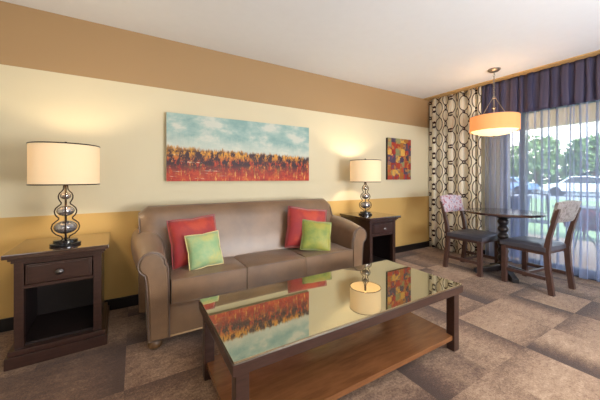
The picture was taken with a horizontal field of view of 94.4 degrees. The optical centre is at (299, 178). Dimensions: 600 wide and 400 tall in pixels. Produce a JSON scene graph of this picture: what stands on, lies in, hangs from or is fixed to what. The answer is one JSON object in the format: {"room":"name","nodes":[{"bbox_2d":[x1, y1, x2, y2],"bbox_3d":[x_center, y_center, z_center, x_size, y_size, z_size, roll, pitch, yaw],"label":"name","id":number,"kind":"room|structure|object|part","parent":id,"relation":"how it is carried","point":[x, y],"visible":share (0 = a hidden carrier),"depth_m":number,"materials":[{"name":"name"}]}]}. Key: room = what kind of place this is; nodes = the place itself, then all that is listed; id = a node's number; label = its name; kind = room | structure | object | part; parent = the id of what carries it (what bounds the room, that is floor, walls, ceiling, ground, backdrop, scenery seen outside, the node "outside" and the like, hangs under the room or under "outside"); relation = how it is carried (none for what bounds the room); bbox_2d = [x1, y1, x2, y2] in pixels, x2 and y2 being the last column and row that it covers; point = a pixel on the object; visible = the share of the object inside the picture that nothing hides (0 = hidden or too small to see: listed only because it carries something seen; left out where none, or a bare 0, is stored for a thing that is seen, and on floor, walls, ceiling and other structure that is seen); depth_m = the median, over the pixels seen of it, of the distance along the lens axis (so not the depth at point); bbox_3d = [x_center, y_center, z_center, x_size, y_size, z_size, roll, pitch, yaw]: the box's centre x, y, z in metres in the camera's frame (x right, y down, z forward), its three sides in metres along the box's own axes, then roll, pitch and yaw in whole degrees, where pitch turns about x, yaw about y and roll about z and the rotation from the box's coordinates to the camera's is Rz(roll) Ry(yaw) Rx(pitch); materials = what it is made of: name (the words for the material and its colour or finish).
{"room":"hotel room","nodes":[
{"label":"hotel room","id":0,"kind":"room"},
{"bbox_2d":[0,1,429,318],"bbox_3d":[-0.555,-0.091,3.099,6.810,2.440,0.120,0,0,-31],"label":"wall","id":1,"kind":"structure","parent":0,"point":[63,78],"depth_m":2.50,"materials":[{"name":"paint"}]},
{"bbox_2d":[0,241,429,331],"bbox_3d":[-0.585,1.081,3.003,6.660,0.095,0.014,0,0,-31],"label":"baseboard","id":2,"kind":"structure","parent":1,"relation":"attached to","point":[6,324],"depth_m":2.43,"materials":[{"name":"black wood"}]},
{"bbox_2d":[166,112,308,180],"bbox_3d":[-0.575,-0.296,2.987,1.560,0.640,0.050,0,0,-31],"label":"abstract painting","id":3,"kind":"object","parent":1,"relation":"attached to","point":[198,148],"visible":1,"depth_m":2.88,"materials":[{"name":"fabric"}]},
{"bbox_2d":[386,137,410,179],"bbox_3d":[1.502,-0.296,4.228,0.520,0.620,0.036,0,0,-31],"label":"picture","id":4,"kind":"object","parent":1,"relation":"attached to","point":[398,151],"visible":1,"depth_m":4.20,"materials":[{"name":"paint"}]},
{"bbox_3d":[1.502,-0.296,4.229,0.520,0.620,0.034,0,0,-31],"label":"stretcher frame","id":5,"kind":"part","parent":4,"relation":"part of","materials":[{"name":"black wood"}]},
{"bbox_2d":[423,50,599,100],"bbox_3d":[3.391,-1.304,2.413,0.175,0.014,5.087,0,0,-31],"label":"trim","id":6,"kind":"structure","parent":1,"relation":"attached to","point":[594,53],"depth_m":3.46,"materials":[{"name":"brown wood"}]},
{"bbox_2d":[429,86,481,255],"bbox_3d":[2.347,-0.090,4.256,0.077,2.409,0.820,0,0,-31],"label":"drape","id":7,"kind":"object","parent":6,"relation":"hanging from","point":[454,153],"visible":0.8,"depth_m":4.26,"materials":[{"name":"fabric"}]},
{"bbox_2d":[482,54,599,113],"bbox_3d":[3.317,-1.060,2.573,0.041,0.469,3.053,0,0,-31],"label":"valance","id":8,"kind":"object","parent":6,"relation":"hanging from","point":[578,81],"visible":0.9,"depth_m":3.26,"materials":[{"name":"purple fabric"}]},
{"bbox_2d":[572,102,587,278],"bbox_3d":[3.114,0.130,3.080,0.078,1.917,0.120,0,0,-31],"label":"sheer curtain","id":9,"kind":"object","parent":6,"relation":"hanging from","point":[580,123],"depth_m":3.07,"materials":[{"name":"fabric"}]},
{"bbox_2d":[0,246,599,399],"bbox_3d":[0.748,1.129,0.856,6.760,0.001,5.108,0,0,-31],"label":"floor","id":10,"kind":"structure","parent":0,"point":[520,341],"depth_m":1.73,"materials":[{"name":"carpet"}]},
{"bbox_2d":[1,232,110,371],"bbox_3d":[-1.662,0.788,1.973,0.516,0.682,0.542,0,0,-33],"label":"end table","id":11,"kind":"object","parent":10,"relation":"on","point":[60,308],"visible":0.98,"depth_m":1.84,"materials":[{"name":"brown wood"}]},
{"bbox_3d":[-1.667,0.492,1.980,0.476,0.034,0.512,0,0,-33],"label":"moulding","id":12,"kind":"part","parent":11,"relation":"part of","materials":[{"name":"brown wood"}]},
{"bbox_3d":[-1.542,0.587,1.790,0.326,0.121,0.030,0,0,-33],"label":"drawer","id":13,"kind":"part","parent":11,"relation":"part of","materials":[{"name":"brown wood"}]},
{"bbox_2d":[25,261,92,344],"bbox_3d":[-1.675,0.848,1.992,0.390,0.362,0.434,0,0,-33],"label":"open shelf","id":14,"kind":"object","parent":11,"relation":"attached to","point":[54,311],"depth_m":2.06,"materials":[{"name":"brown wood"}]},
{"bbox_3d":[-1.523,0.587,1.762,0.044,0.035,0.037,0,0,-33],"label":"knob","id":15,"kind":"part","parent":11,"relation":"part of","materials":[{"name":"grey metal"}]},
{"bbox_2d":[26,141,99,246],"bbox_3d":[-1.594,0.098,1.891,0.384,0.698,0.384,0,0,-39],"label":"table lamp","id":16,"kind":"object","parent":11,"relation":"on","point":[49,163],"visible":1,"depth_m":1.77,"materials":[{"name":"white fabric"}]},
{"bbox_3d":[-1.594,-0.093,1.891,0.376,0.264,0.376,0,0,-39],"label":"lamp shade","id":17,"kind":"part","parent":16,"relation":"part of","materials":[{"name":"beige fabric"}]},
{"bbox_2d":[131,198,366,348],"bbox_3d":[-0.367,0.676,2.577,2.056,0.905,0.774,0,0,-31],"label":"leather sofa","id":18,"kind":"object","parent":10,"relation":"on","point":[252,234],"visible":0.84,"depth_m":2.25,"materials":[{"name":"brown leather"}]},
{"bbox_3d":[-1.160,0.739,2.127,0.233,0.660,0.738,0,0,-31],"label":"arm","id":19,"kind":"part","parent":18,"relation":"part of","materials":[{"name":"beige leather"}]},
{"bbox_3d":[-0.953,0.773,1.816,0.163,0.560,0.016,0,0,-31],"label":"arm","id":20,"kind":"part","parent":18,"relation":"part of","materials":[{"name":"beige leather"}]},
{"bbox_2d":[167,214,215,269],"bbox_3d":[-0.829,0.489,2.195,0.394,0.384,0.168,0,0,-39],"label":"throw pillow","id":21,"kind":"object","parent":18,"relation":"on","point":[179,228],"visible":0.59,"depth_m":2.11,"materials":[{"name":"red fabric"}]},
{"bbox_2d":[184,230,223,270],"bbox_3d":[-0.724,0.541,2.111,0.272,0.258,0.138,0,0,-39],"label":"throw pillow","id":22,"kind":"object","parent":18,"relation":"on","point":[204,250],"visible":1,"depth_m":2.07,"materials":[{"name":"green fabric"}]},
{"bbox_2d":[169,256,246,304],"bbox_3d":[-0.724,0.749,2.142,0.523,0.185,0.383,0,0,-31],"label":"seat cushion","id":23,"kind":"object","parent":18,"relation":"on","point":[185,285],"depth_m":1.98,"materials":[{"name":"beige leather"}]},
{"bbox_3d":[-0.476,0.626,2.688,1.875,0.805,0.352,0,0,-31],"label":"backrest","id":24,"kind":"part","parent":18,"relation":"part of","materials":[{"name":"beige leather"}]},
{"bbox_3d":[-0.373,0.957,2.587,1.600,0.225,0.690,0,0,-31],"label":"rail","id":25,"kind":"part","parent":18,"relation":"part of","materials":[{"name":"beige leather"}]},
{"bbox_2d":[233,249,305,288],"bbox_3d":[-0.269,0.749,2.412,0.523,0.185,0.383,0,0,-31],"label":"seat cushion","id":26,"kind":"object","parent":18,"relation":"on","point":[263,267],"depth_m":2.29,"materials":[{"name":"beige leather"}]},
{"bbox_2d":[285,206,326,247],"bbox_3d":[0.062,0.479,2.700,0.438,0.428,0.174,0,0,-9],"label":"throw pillow","id":27,"kind":"object","parent":18,"relation":"on","point":[295,214],"visible":0.58,"depth_m":2.66,"materials":[{"name":"red fabric"}]},
{"bbox_2d":[300,219,331,250],"bbox_3d":[0.153,0.535,2.608,0.317,0.302,0.146,0,0,-5],"label":"throw pillow","id":28,"kind":"object","parent":18,"relation":"on","point":[316,235],"visible":0.98,"depth_m":2.56,"materials":[{"name":"fabric"}]},
{"bbox_2d":[287,243,352,275],"bbox_3d":[0.185,0.749,2.682,0.523,0.184,0.383,0,0,-31],"label":"seat cushion","id":29,"kind":"object","parent":18,"relation":"on","point":[340,256],"depth_m":2.52,"materials":[{"name":"beige leather"}]},
{"bbox_3d":[0.408,0.739,3.058,0.233,0.660,0.738,0,0,-31],"label":"arm","id":30,"kind":"part","parent":18,"relation":"part of","materials":[{"name":"beige leather"}]},
{"bbox_3d":[0.582,0.773,2.727,0.163,0.560,0.016,0,0,-31],"label":"arm","id":31,"kind":"part","parent":18,"relation":"part of","materials":[{"name":"beige leather"}]},
{"bbox_2d":[199,260,462,399],"bbox_3d":[0.246,0.911,1.716,1.545,0.435,0.650,0,0,-31],"label":"coffee table","id":32,"kind":"object","parent":10,"relation":"on","point":[329,335],"visible":1,"depth_m":1.52,"materials":[{"name":"brown wood"}]},
{"bbox_3d":[-0.522,0.939,1.585,0.055,0.380,0.055,0,0,-31],"label":"leg","id":33,"kind":"part","parent":32,"relation":"part of","materials":[{"name":"brown wood"}]},
{"bbox_3d":[-0.236,0.939,1.105,0.055,0.380,0.055,0,0,-31],"label":"leg","id":34,"kind":"part","parent":32,"relation":"part of","materials":[{"name":"brown wood"}]},
{"bbox_2d":[207,312,451,399],"bbox_3d":[0.246,1.044,1.716,1.485,0.030,0.590,0,0,-31],"label":"shelf","id":35,"kind":"object","parent":32,"relation":"attached to","point":[332,370],"depth_m":1.55,"materials":[{"name":"brown wood"}]},
{"bbox_3d":[0.246,0.727,1.716,1.545,0.046,0.650,0,0,-31],"label":"frame","id":36,"kind":"part","parent":32,"relation":"part of","materials":[{"name":"brown wood"}]},
{"bbox_3d":[1.014,0.939,1.847,0.055,0.380,0.055,0,0,-31],"label":"leg","id":37,"kind":"part","parent":32,"relation":"part of","materials":[{"name":"brown wood"}]},
{"bbox_2d":[340,211,400,264],"bbox_3d":[0.869,0.788,3.483,0.516,0.682,0.542,0,0,-31],"label":"end table","id":38,"kind":"object","parent":10,"relation":"on","point":[379,244],"visible":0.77,"depth_m":3.35,"materials":[{"name":"brown wood"}]},
{"bbox_2d":[350,159,380,214],"bbox_3d":[0.816,0.098,3.473,0.384,0.698,0.384,0,0,13],"label":"table lamp","id":39,"kind":"object","parent":38,"relation":"on","point":[361,170],"visible":1,"depth_m":3.33,"materials":[{"name":"beige fabric"}]},
{"bbox_3d":[0.816,-0.093,3.473,0.376,0.264,0.376,0,0,13],"label":"lamp shade","id":40,"kind":"part","parent":39,"relation":"part of","materials":[{"name":"beige fabric"}]},
{"bbox_3d":[0.864,0.492,3.490,0.476,0.034,0.512,0,0,-31],"label":"moulding","id":41,"kind":"part","parent":38,"relation":"part of","materials":[{"name":"brown wood"}]},
{"bbox_2d":[373,234,389,262],"bbox_3d":[0.857,0.848,3.502,0.390,0.362,0.434,0,0,-31],"label":"open shelf","id":42,"kind":"object","parent":38,"relation":"attached to","point":[381,242],"depth_m":3.53,"materials":[{"name":"black wood"}]},
{"bbox_3d":[0.981,0.587,3.294,0.326,0.121,0.030,0,0,-31],"label":"drawer","id":43,"kind":"part","parent":38,"relation":"part of","materials":[{"name":"brown wood"}]},
{"bbox_2d":[439,195,499,276],"bbox_3d":[2.128,0.671,3.507,0.456,0.916,0.534,0,0,-31],"label":"dining chair","id":44,"kind":"object","parent":10,"relation":"on","point":[449,203],"visible":0.94,"depth_m":3.49,"materials":[{"name":"brown wood"}]},
{"bbox_3d":[1.861,0.709,3.564,0.038,0.840,0.128,0,0,-31],"label":"leg","id":45,"kind":"part","parent":44,"relation":"part of","materials":[{"name":"brown wood"}]},
{"bbox_3d":[2.016,0.321,3.695,0.454,0.216,0.097,0,0,-31],"label":"backrest","id":46,"kind":"part","parent":44,"relation":"part of","materials":[{"name":"fabric"}]},
{"bbox_3d":[2.205,0.709,3.769,0.038,0.840,0.128,0,0,-31],"label":"leg","id":47,"kind":"part","parent":44,"relation":"part of","materials":[{"name":"brown wood"}]},
{"bbox_3d":[2.159,0.685,3.454,0.456,0.068,0.410,0,0,-31],"label":"seat","id":48,"kind":"part","parent":44,"relation":"part of","materials":[{"name":"grey leather"}]},
{"bbox_3d":[2.159,0.734,3.454,0.430,0.040,0.375,0,0,-31],"label":"seat frame","id":49,"kind":"part","parent":44,"relation":"part of","materials":[{"name":"brown wood"}]},
{"bbox_3d":[2.075,0.929,3.205,0.046,0.400,0.047,0,0,-31],"label":"leg","id":50,"kind":"part","parent":44,"relation":"part of","materials":[{"name":"brown wood"}]},
{"bbox_3d":[2.419,0.929,3.409,0.046,0.400,0.047,0,0,-31],"label":"leg","id":51,"kind":"part","parent":44,"relation":"part of","materials":[{"name":"brown wood"}]},
{"bbox_2d":[465,208,546,283],"bbox_3d":[2.399,0.756,3.285,0.784,0.744,0.784,0,0,-31],"label":"dining table","id":52,"kind":"object","parent":10,"relation":"on","point":[503,214],"visible":0.75,"depth_m":3.24,"materials":[{"name":"black wood"}]},
{"bbox_2d":[500,200,581,296],"bbox_3d":[2.533,0.671,2.934,0.456,0.916,0.534,0,0,-25],"label":"dining chair","id":53,"kind":"object","parent":10,"relation":"on","point":[564,211],"visible":1,"depth_m":2.84,"materials":[{"name":"brown wood"}]},
{"bbox_3d":[2.253,0.929,3.062,0.046,0.400,0.047,0,0,-25],"label":"leg","id":54,"kind":"part","parent":53,"relation":"part of","materials":[{"name":"brown wood"}]},
{"bbox_3d":[2.616,0.929,3.231,0.046,0.400,0.047,0,0,-25],"label":"leg","id":55,"kind":"part","parent":53,"relation":"part of","materials":[{"name":"brown wood"}]},
{"bbox_3d":[2.507,0.685,2.991,0.456,0.068,0.410,0,0,-25],"label":"seat","id":56,"kind":"part","parent":53,"relation":"part of","materials":[{"name":"grey leather"}]},
{"bbox_3d":[2.507,0.734,2.991,0.430,0.040,0.375,0,0,-25],"label":"seat frame","id":57,"kind":"part","parent":53,"relation":"part of","materials":[{"name":"brown wood"}]},
{"bbox_3d":[2.430,0.709,2.682,0.038,0.840,0.128,0,0,-25],"label":"leg","id":58,"kind":"part","parent":53,"relation":"part of","materials":[{"name":"brown wood"}]},
{"bbox_3d":[2.625,0.321,2.736,0.454,0.216,0.097,0,0,-25],"label":"backrest","id":59,"kind":"part","parent":53,"relation":"part of","materials":[{"name":"fabric"}]},
{"bbox_3d":[2.792,0.709,2.851,0.038,0.840,0.128,0,0,-25],"label":"leg","id":60,"kind":"part","parent":53,"relation":"part of","materials":[{"name":"brown wood"}]},
{"bbox_2d":[0,0,599,98],"bbox_3d":[0.753,-1.386,0.847,6.960,0.150,5.288,0,0,-31],"label":"ceiling","id":61,"kind":"structure","parent":0,"point":[422,49],"depth_m":2.46,"materials":[{"name":"paint"}]},
{"bbox_2d":[469,67,520,137],"bbox_3d":[2.325,-0.897,3.332,0.506,0.826,0.506,0,0,-31],"label":"pendant lamp","id":62,"kind":"object","parent":61,"relation":"hanging from","point":[493,124],"visible":1,"depth_m":3.17,"materials":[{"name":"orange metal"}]},
{"bbox_3d":[2.325,-0.780,3.332,0.040,0.422,0.040,0,0,-31],"label":"stem","id":63,"kind":"part","parent":62,"relation":"part of","materials":[{"name":"silver metal"}]},
{"bbox_3d":[2.325,-1.136,3.332,0.018,0.297,0.018,0,0,14],"label":"chain","id":64,"kind":"part","parent":62,"relation":"part of","materials":[{"name":"silver metal"}]},
{"bbox_2d":[471,127,518,135],"bbox_3d":[2.325,-0.545,3.332,0.476,0.063,0.476,0,0,-31],"label":"diffuser","id":65,"kind":"object","parent":62,"relation":"attached to","point":[481,131],"depth_m":3.22,"materials":[{"name":"white plastic"}]},
{"bbox_3d":[2.325,-0.656,3.332,0.500,0.174,0.500,0,0,-31],"label":"lamp shade","id":66,"kind":"part","parent":62,"relation":"part of","materials":[{"name":"fabric"}]},
{"bbox_2d":[481,89,502,251],"bbox_3d":[3.638,-0.091,2.560,0.150,2.440,5.088,0,0,-31],"label":"wall","id":67,"kind":"structure","parent":0,"point":[484,155],"depth_m":3.95,"materials":[{"name":"beige paint"}]},
{"bbox_2d":[483,250,493,255],"bbox_3d":[2.532,1.081,4.261,0.014,0.095,1.003,0,0,-31],"label":"baseboard","id":68,"kind":"structure","parent":67,"relation":"attached to","point":[487,252],"depth_m":3.98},
{"bbox_2d":[485,132,513,208],"bbox_3d":[2.711,-0.101,3.760,0.078,0.997,0.334,0,0,-31],"label":"sheer curtain","id":69,"kind":"object","parent":67,"relation":"hanging from","point":[512,132],"depth_m":3.73,"materials":[{"name":"white fabric"}]},
{"bbox_2d":[519,130,519,208],"bbox_3d":[2.829,-0.117,3.561,0.078,0.993,0.005,0,0,-31],"label":"sheer curtain","id":70,"kind":"object","parent":67,"relation":"hanging from","point":[519,130],"depth_m":3.57,"materials":[{"name":"white fabric"}]},
{"bbox_2d":[525,112,528,209],"bbox_3d":[2.869,-0.221,3.493,0.078,1.214,0.031,0,0,-31],"label":"sheer curtain","id":71,"kind":"object","parent":67,"relation":"hanging from","point":[527,113],"depth_m":3.49,"materials":[{"name":"white fabric"}]},
{"bbox_2d":[534,165,535,210],"bbox_3d":[2.911,0.114,3.423,0.078,0.551,0.010,0,0,-31],"label":"sheer curtain","id":72,"kind":"object","parent":67,"relation":"hanging from","point":[535,165],"depth_m":3.45,"materials":[{"name":"white fabric"}]},
{"bbox_2d":[541,109,542,211],"bbox_3d":[2.945,-0.219,3.365,0.078,1.229,0.010,0,0,-31],"label":"sheer curtain","id":73,"kind":"object","parent":67,"relation":"hanging from","point":[541,109],"depth_m":3.37,"materials":[{"name":"white fabric"}]},
{"bbox_2d":[548,108,549,222],"bbox_3d":[2.979,-0.157,3.308,0.078,1.349,0.009,0,0,-31],"label":"sheer curtain","id":74,"kind":"object","parent":67,"relation":"hanging from","point":[548,108],"depth_m":3.31,"materials":[{"name":"white fabric"}]},
{"bbox_2d":[503,99,599,281],"bbox_3d":[3.521,0.089,2.742,0.125,2.080,2.620,0,0,-31],"label":"door","id":75,"kind":"structure","parent":67,"relation":"in","point":[592,275],"depth_m":3.66,"materials":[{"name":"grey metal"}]},
{"bbox_2d":[514,102,599,131],"bbox_3d":[4.266,-1.191,3.696,2.090,0.480,10.000,0,0,-31],"label":"trim","id":76,"kind":"structure","parent":67,"relation":"attached to","point":[592,106],"depth_m":4.83,"materials":[{"name":"paint"}]},
{"bbox_2d":[556,107,558,202],"bbox_3d":[3.018,-0.275,3.242,0.078,1.104,0.018,0,0,-31],"label":"sheer curtain","id":77,"kind":"object","parent":67,"relation":"hanging from","point":[557,177],"depth_m":3.25,"materials":[{"name":"white fabric"}]},
{"bbox_2d":[566,104,574,200],"bbox_3d":[3.075,-0.292,3.146,0.078,1.078,0.067,0,0,-31],"label":"sheer curtain","id":78,"kind":"object","parent":67,"relation":"hanging from","point":[573,104],"depth_m":3.15,"materials":[{"name":"white fabric"}]},
{"bbox_2d":[596,100,599,281],"bbox_3d":[3.185,0.129,2.960,0.078,1.918,0.022,0,0,-31],"label":"sheer curtain","id":79,"kind":"object","parent":67,"relation":"hanging from","point":[597,205],"depth_m":2.97,"materials":[{"name":"fabric"}]},
{"bbox_2d":[510,233,599,270],"bbox_3d":[4.269,1.269,4.279,2.690,0.220,11.000,0,0,-31],"label":"patio floor","id":80,"kind":"structure","parent":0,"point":[592,261],"depth_m":4.20,"materials":[{"name":"concrete"}]},
{"bbox_2d":[511,192,548,228],"bbox_3d":[3.968,0.690,4.808,0.521,0.942,0.574,0,0,40],"label":"patio chair","id":81,"kind":"object","parent":80,"relation":"on","point":[531,220],"visible":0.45,"depth_m":4.56,"materials":[{"name":"grey metal"}]},
{"bbox_3d":[4.008,0.733,4.854,0.500,0.012,0.429,0,0,40],"label":"seat","id":82,"kind":"part","parent":81,"relation":"part of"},
{"bbox_3d":[4.010,0.709,4.491,0.046,0.905,0.124,0,0,40],"label":"leg","id":83,"kind":"part","parent":81,"relation":"part of","materials":[{"name":"grey metal"}]},
{"bbox_2d":[552,205,599,251],"bbox_3d":[4.426,0.801,4.396,0.660,0.725,0.660,0,0,-31],"label":"patio table","id":84,"kind":"object","parent":80,"relation":"on","point":[583,206],"visible":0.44,"depth_m":4.33,"materials":[{"name":"grey metal"}]},
{"bbox_3d":[4.505,0.809,4.528,0.022,0.709,0.228,0,0,31],"label":"leg","id":85,"kind":"part","parent":84,"relation":"part of","materials":[{"name":"grey metal"}]},
{"bbox_3d":[4.502,0.809,4.261,0.022,0.709,0.228,0,0,-29],"label":"leg","id":86,"kind":"part","parent":84,"relation":"part of","materials":[{"name":"grey metal"}]},
{"label":"outside","id":87,"kind":"structure","parent":0,"visible":0},
{"bbox_2d":[510,187,599,200],"bbox_3d":[34.020,1.339,31.826,49.000,0.180,100.000,0,0,-31],"label":"road","id":88,"kind":"structure","parent":87,"point":[591,196],"depth_m":20.67,"materials":[{"name":"grey asphalt"}]},
{"bbox_2d":[510,176,538,192],"bbox_3d":[18.053,0.524,24.440,1.740,1.450,4.240,0,0,-31],"label":"parked car","id":89,"kind":"object","parent":88,"relation":"on","point":[516,179],"visible":0.17,"depth_m":22.99,"materials":[{"name":"blue paint"}]},
{"bbox_2d":[510,134,563,191],"bbox_3d":[21.597,-1.463,25.367,3.884,5.316,3.766,0,0,-31],"label":"leafy tree","id":90,"kind":"object","parent":88,"relation":"on","point":[536,160],"visible":0.62,"depth_m":24.55,"materials":[{"name":"green plant"}]},
{"bbox_2d":[510,154,599,189],"bbox_3d":[25.618,-0.758,30.302,3.646,4.376,26.555,0,0,-31],"label":"hedge","id":91,"kind":"object","parent":88,"relation":"on","point":[561,170],"visible":0.1,"depth_m":28.43,"materials":[{"name":"green plant"}]},
{"bbox_2d":[543,176,599,195],"bbox_3d":[19.848,0.524,19.459,1.740,1.450,4.240,0,0,-36],"label":"parked car","id":92,"kind":"object","parent":88,"relation":"on","point":[591,179],"visible":0.65,"depth_m":19.16,"materials":[{"name":"white paint"}]},
{"bbox_2d":[563,133,599,192],"bbox_3d":[24.559,-1.299,23.140,3.760,4.989,3.805,0,0,-31],"label":"leafy tree","id":93,"kind":"object","parent":88,"relation":"on","point":[575,145],"visible":0.72,"depth_m":23.25,"materials":[{"name":"green plant"}]},
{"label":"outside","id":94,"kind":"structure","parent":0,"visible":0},
{"bbox_2d":[528,198,599,242],"bbox_3d":[7.530,1.284,14.937,13.800,0.190,46.000,0,0,-31],"label":"lawn","id":95,"kind":"structure","parent":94,"point":[562,230],"depth_m":7.06,"materials":[{"name":"green plant"}]},
{"bbox_2d":[563,210,599,238],"bbox_3d":[5.591,0.880,5.485,0.635,0.619,0.641,0,0,-31],"label":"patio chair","id":96,"kind":"object","parent":95,"relation":"on","point":[591,214],"visible":0.35,"depth_m":5.34,"materials":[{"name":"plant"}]}
]}

